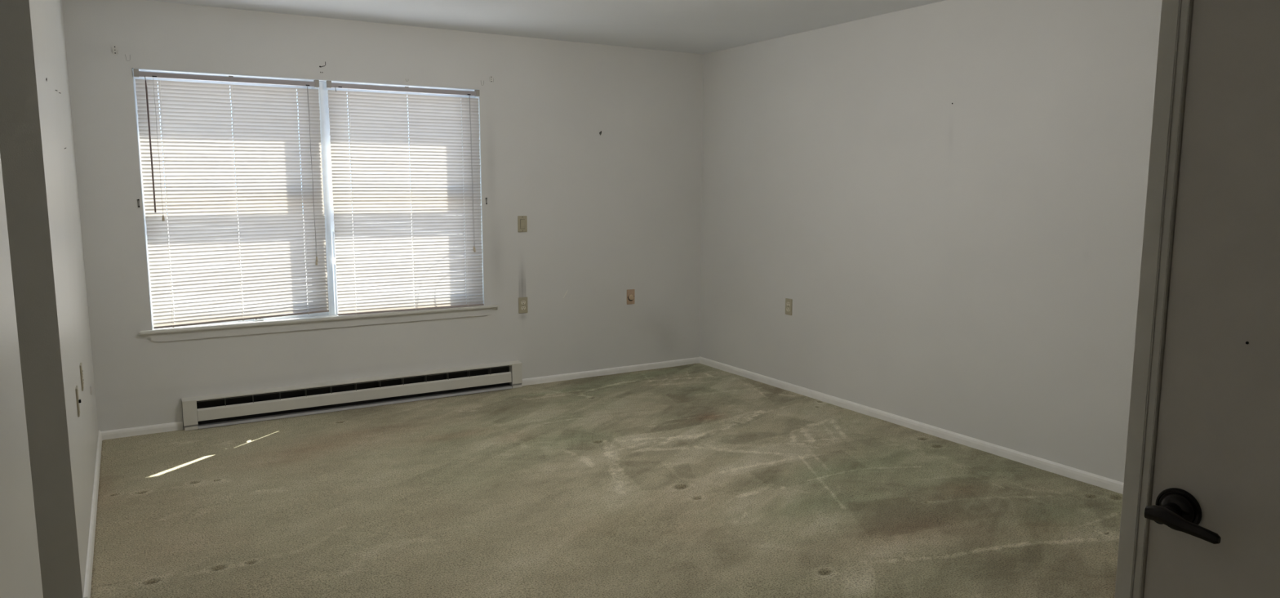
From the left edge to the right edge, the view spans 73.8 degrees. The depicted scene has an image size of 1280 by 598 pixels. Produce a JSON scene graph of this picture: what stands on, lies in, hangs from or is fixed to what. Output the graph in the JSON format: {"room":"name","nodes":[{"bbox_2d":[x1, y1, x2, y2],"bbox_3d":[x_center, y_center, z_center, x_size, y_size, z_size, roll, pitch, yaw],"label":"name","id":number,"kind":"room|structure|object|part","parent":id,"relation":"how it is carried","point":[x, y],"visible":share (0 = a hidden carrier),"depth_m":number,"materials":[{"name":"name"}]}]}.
{"room":"empty bedroom","nodes":[
{"label":"empty bedroom","id":0,"kind":"room"},
{"bbox_2d":[0,0,98,597],"bbox_3d":[-1.253,-0.023,1.581,0.115,2.590,7.200,-4,9,-31],"label":"wall","id":1,"kind":"structure","parent":0,"point":[48,451],"depth_m":2.73,"materials":[{"name":"paint"}]},
{"bbox_2d":[75,384,80,417],"bbox_3d":[-2.188,0.398,3.326,0.013,0.114,0.070,-4,9,-31],"label":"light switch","id":2,"kind":"object","parent":1,"relation":"attached to","point":[78,400],"visible":1,"depth_m":3.30,"materials":[{"name":"beige plastic"}]},
{"bbox_2d":[80,362,84,390],"bbox_3d":[-2.405,0.335,3.677,0.008,0.114,0.070,-4,9,-31],"label":"wall outlet","id":3,"kind":"object","parent":1,"relation":"attached to","point":[81,366],"visible":1,"depth_m":3.65,"materials":[{"name":"beige plastic"}]},
{"bbox_2d":[83,430,102,597],"bbox_3d":[-2.464,0.905,3.855,0.014,0.065,2.300,-4,9,-31],"label":"baseboard","id":4,"kind":"structure","parent":1,"relation":"attached to","point":[88,575],"depth_m":3.52,"materials":[{"name":"white paint"}]},
{"bbox_2d":[62,0,703,431],"bbox_3d":[-1.786,-0.553,5.544,5.498,2.590,0.200,-4,9,-31],"label":"wall","id":5,"kind":"structure","parent":0,"point":[615,211],"depth_m":5.83,"materials":[{"name":"paint"}]},
{"bbox_2d":[111,44,118,54],"bbox_3d":[-2.865,-1.359,4.656,0.026,0.050,0.010,-4,9,-31],"label":"curtain bracket","id":6,"kind":"object","parent":5,"relation":"attached to","point":[115,51],"visible":1,"depth_m":4.66,"materials":[{"name":"white plastic"}]},
{"bbox_2d":[100,421,182,439],"bbox_3d":[-2.880,0.765,4.930,0.420,0.057,0.014,-4,9,-31],"label":"baseboard","id":7,"kind":"structure","parent":5,"relation":"attached to","point":[178,425],"depth_m":4.93,"materials":[{"name":"white paint"}]},
{"bbox_2d":[132,67,498,342],"bbox_3d":[-1.956,-0.589,5.377,2.172,1.538,0.169,-4,9,-31],"label":"window","id":8,"kind":"structure","parent":5,"relation":"in","point":[329,319],"depth_m":5.34,"materials":[{"name":"white plastic"}]},
{"bbox_3d":[-2.431,-0.960,5.099,0.908,0.657,0.033,-4,9,-31],"label":"sash","id":9,"kind":"part","parent":8,"relation":"part of","materials":[{"name":"white plastic"}]},
{"bbox_2d":[133,68,328,328],"bbox_3d":[-2.379,-0.581,5.052,0.976,1.458,0.052,-4,9,-31],"label":"window blind","id":10,"kind":"object","parent":8,"relation":"attached to","point":[198,153],"visible":1,"depth_m":5.04,"materials":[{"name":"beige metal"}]},
{"bbox_3d":[-2.713,-0.854,4.802,0.004,0.771,0.004,-4,9,-29],"label":"lift cord","id":11,"kind":"part","parent":10,"relation":"part of","materials":[{"name":"white fabric"}]},
{"bbox_3d":[-2.699,-0.539,4.860,0.027,1.412,0.003,-4,9,-31],"label":"ladder cord","id":12,"kind":"part","parent":10,"relation":"part of","materials":[{"name":"white fabric"}]},
{"bbox_3d":[-2.384,-0.569,5.048,0.022,1.402,0.003,-4,9,-31],"label":"ladder cord","id":13,"kind":"part","parent":10,"relation":"part of","materials":[{"name":"white fabric"}]},
{"bbox_3d":[-2.385,0.120,5.155,0.966,0.037,0.024,-4,9,-31],"label":"rail","id":14,"kind":"part","parent":10,"relation":"part of","materials":[{"name":"white plastic"}]},
{"bbox_3d":[-2.069,-0.598,5.235,0.014,1.392,0.003,-4,9,-31],"label":"ladder cord","id":15,"kind":"part","parent":10,"relation":"part of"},
{"bbox_3d":[-2.014,-0.765,5.239,0.004,1.061,0.004,-4,9,-31],"label":"lift cord","id":16,"kind":"part","parent":10,"relation":"part of","materials":[{"name":"white fabric"}]},
{"bbox_3d":[-2.014,-0.775,5.237,0.010,1.041,0.004,-4,9,-31],"label":"lift cord","id":17,"kind":"part","parent":10,"relation":"part of","materials":[{"name":"white fabric"}]},
{"bbox_3d":[-2.432,-0.257,5.193,0.908,0.683,0.033,-4,9,-31],"label":"sash","id":18,"kind":"part","parent":8,"relation":"part of","materials":[{"name":"white plastic"}]},
{"bbox_3d":[-1.940,0.117,5.443,2.172,0.020,0.102,-4,9,-31],"label":"sill","id":19,"kind":"part","parent":8,"relation":"part of","materials":[{"name":"paint"}]},
{"bbox_3d":[-1.572,-1.028,5.612,0.914,0.657,0.033,-4,9,-31],"label":"sash","id":20,"kind":"part","parent":8,"relation":"part of","materials":[{"name":"white plastic"}]},
{"bbox_3d":[-1.573,-0.324,5.706,0.914,0.683,0.033,-4,9,-31],"label":"sash","id":21,"kind":"part","parent":8,"relation":"part of","materials":[{"name":"white plastic"}]},
{"bbox_2d":[326,80,484,315],"bbox_3d":[-1.502,-0.646,5.580,0.980,1.465,0.047,-4,9,-31],"label":"window blind","id":22,"kind":"object","parent":8,"relation":"attached to","point":[380,142],"visible":1,"depth_m":5.57,"materials":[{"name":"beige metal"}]},
{"bbox_3d":[-1.817,-0.605,5.388,0.024,1.418,0.003,-4,9,-31],"label":"ladder cord","id":23,"kind":"part","parent":22,"relation":"part of","materials":[{"name":"white fabric"}]},
{"bbox_3d":[-1.507,0.068,5.682,0.971,0.012,0.024,-4,9,-31],"label":"rail","id":24,"kind":"part","parent":22,"relation":"part of","materials":[{"name":"white plastic"}]},
{"bbox_3d":[-1.494,-0.630,5.581,0.018,1.419,0.003,-4,9,-31],"label":"ladder cord","id":25,"kind":"part","parent":22,"relation":"part of","materials":[{"name":"white fabric"}]},
{"bbox_3d":[-1.186,-0.654,5.765,0.023,1.420,0.003,-4,9,-31],"label":"ladder cord","id":26,"kind":"part","parent":22,"relation":"part of","materials":[{"name":"white fabric"}]},
{"bbox_3d":[-1.136,-0.859,5.760,0.009,1.011,0.004,-4,9,-31],"label":"lift cord","id":27,"kind":"part","parent":22,"relation":"part of","materials":[{"name":"white fabric"}]},
{"bbox_3d":[-1.133,-0.854,5.762,0.011,1.021,0.004,-4,9,-31],"label":"lift cord","id":28,"kind":"part","parent":22,"relation":"part of","materials":[{"name":"white fabric"}]},
{"bbox_2d":[181,360,522,430],"bbox_3d":[-1.770,0.607,5.554,2.137,0.184,0.065,-4,9,-31],"label":"baseboard heater","id":29,"kind":"object","parent":5,"relation":"attached to","point":[202,411],"visible":1,"depth_m":5.47,"materials":[{"name":"metal"}]},
{"bbox_3d":[-1.760,0.617,5.532,1.978,0.073,0.015,-4,9,-31],"label":"panel","id":30,"kind":"part","parent":29,"relation":"part of","materials":[{"name":"metal"}]},
{"bbox_2d":[489,75,493,82],"bbox_3d":[-1.003,-1.486,5.771,0.026,0.044,0.010,-4,9,-31],"label":"curtain bracket","id":31,"kind":"object","parent":5,"relation":"attached to","point":[491,78],"visible":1,"depth_m":5.77,"materials":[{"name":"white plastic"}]},
{"bbox_2d":[517,215,527,231],"bbox_3d":[-0.827,-0.528,6.006,0.070,0.114,0.012,-4,9,-31],"label":"light switch","id":32,"kind":"object","parent":5,"relation":"attached to","point":[522,220],"visible":1,"depth_m":6.00,"materials":[{"name":"beige plastic"}]},
{"bbox_2d":[518,296,528,313],"bbox_3d":[-0.833,0.044,6.081,0.070,0.114,0.008,-4,9,-31],"label":"wall outlet","id":33,"kind":"object","parent":5,"relation":"attached to","point":[522,301],"visible":1,"depth_m":6.08,"materials":[{"name":"beige plastic"}]},
{"bbox_2d":[521,356,699,385],"bbox_3d":[-0.186,0.553,6.540,1.586,0.057,0.014,-4,9,-31],"label":"baseboard","id":34,"kind":"structure","parent":5,"relation":"attached to","point":[565,376],"depth_m":6.50,"materials":[{"name":"white paint"}]},
{"bbox_2d":[626,288,635,304],"bbox_3d":[-0.067,-0.016,6.531,0.070,0.114,0.021,-4,9,-31],"label":"switch","id":35,"kind":"object","parent":5,"relation":"attached to","point":[630,292],"visible":1,"depth_m":6.53,"materials":[{"name":"beige plastic"}]},
{"bbox_3d":[-0.066,-0.013,6.529,0.045,0.045,0.015,-4,9,-31],"label":"dial knob","id":36,"kind":"part","parent":35,"relation":"part of","materials":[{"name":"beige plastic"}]},
{"bbox_2d":[148,0,945,53],"bbox_3d":[0.061,-1.376,2.245,5.598,0.120,7.520,-4,9,-31],"label":"ceiling","id":37,"kind":"structure","parent":0,"point":[688,26],"depth_m":5.11,"materials":[{"name":"paint"}]},
{"bbox_2d":[90,362,1122,597],"bbox_3d":[0.516,1.078,2.809,4.284,0.016,7.209,-4,9,-31],"label":"floor","id":38,"kind":"structure","parent":0,"point":[694,480],"depth_m":3.88,"materials":[{"name":"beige carpet"}]},
{"bbox_2d":[700,0,1162,482],"bbox_3d":[2.413,-0.310,3.771,0.150,2.590,7.200,-4,9,-31],"label":"wall","id":39,"kind":"structure","parent":0,"point":[971,265],"depth_m":4.76,"materials":[{"name":"paint"}]},
{"bbox_2d":[785,297,792,315],"bbox_3d":[1.039,0.054,5.965,0.008,0.114,0.070,-4,9,-31],"label":"wall outlet","id":40,"kind":"object","parent":39,"relation":"attached to","point":[788,302],"visible":1,"depth_m":5.96,"materials":[{"name":"beige plastic"}]},
{"bbox_2d":[699,355,1124,493],"bbox_3d":[1.735,0.775,4.889,0.014,0.060,4.849,-4,9,-31],"label":"baseboard","id":41,"kind":"structure","parent":39,"relation":"attached to","point":[1086,477],"depth_m":4.91,"materials":[{"name":"white paint"}]},
{"bbox_3d":[2.528,0.064,0.976,2.566,2.590,2.251,-4,9,-31],"label":"wall","id":42,"kind":"structure","parent":0,"visible":0},
{"bbox_2d":[1114,0,1193,597],"bbox_3d":[1.067,0.256,1.027,0.102,2.110,0.901,-4,9,-31],"label":"trim","id":43,"kind":"structure","parent":42,"relation":"attached to","point":[1176,15],"depth_m":1.33,"materials":[{"name":"white paint"}]},
{"bbox_2d":[1143,0,1279,597],"bbox_3d":[1.024,0.279,0.998,0.097,2.028,0.831,-4,9,-31],"label":"door","id":44,"kind":"structure","parent":42,"relation":"in","point":[1213,513],"depth_m":1.26,"materials":[{"name":"wood"}]},
{"bbox_3d":[0.819,0.331,1.320,0.056,0.067,0.067,-4,9,-31],"label":"handle","id":45,"kind":"part","parent":44,"relation":"part of","materials":[{"name":"brown metal"}]},
{"bbox_3d":[0.815,0.336,1.281,0.020,0.032,0.103,-4,9,-31],"label":"lever","id":46,"kind":"part","parent":44,"relation":"part of","materials":[{"name":"brown metal"}]},
{"label":"outside","id":47,"kind":"structure","parent":0,"visible":0},
{"bbox_2d":[159,214,463,312],"bbox_3d":[-14.607,-1.710,27.044,55.000,0.250,49.800,-4,9,-31],"label":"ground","id":48,"kind":"structure","parent":47,"point":[352,215],"depth_m":16.36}
]}

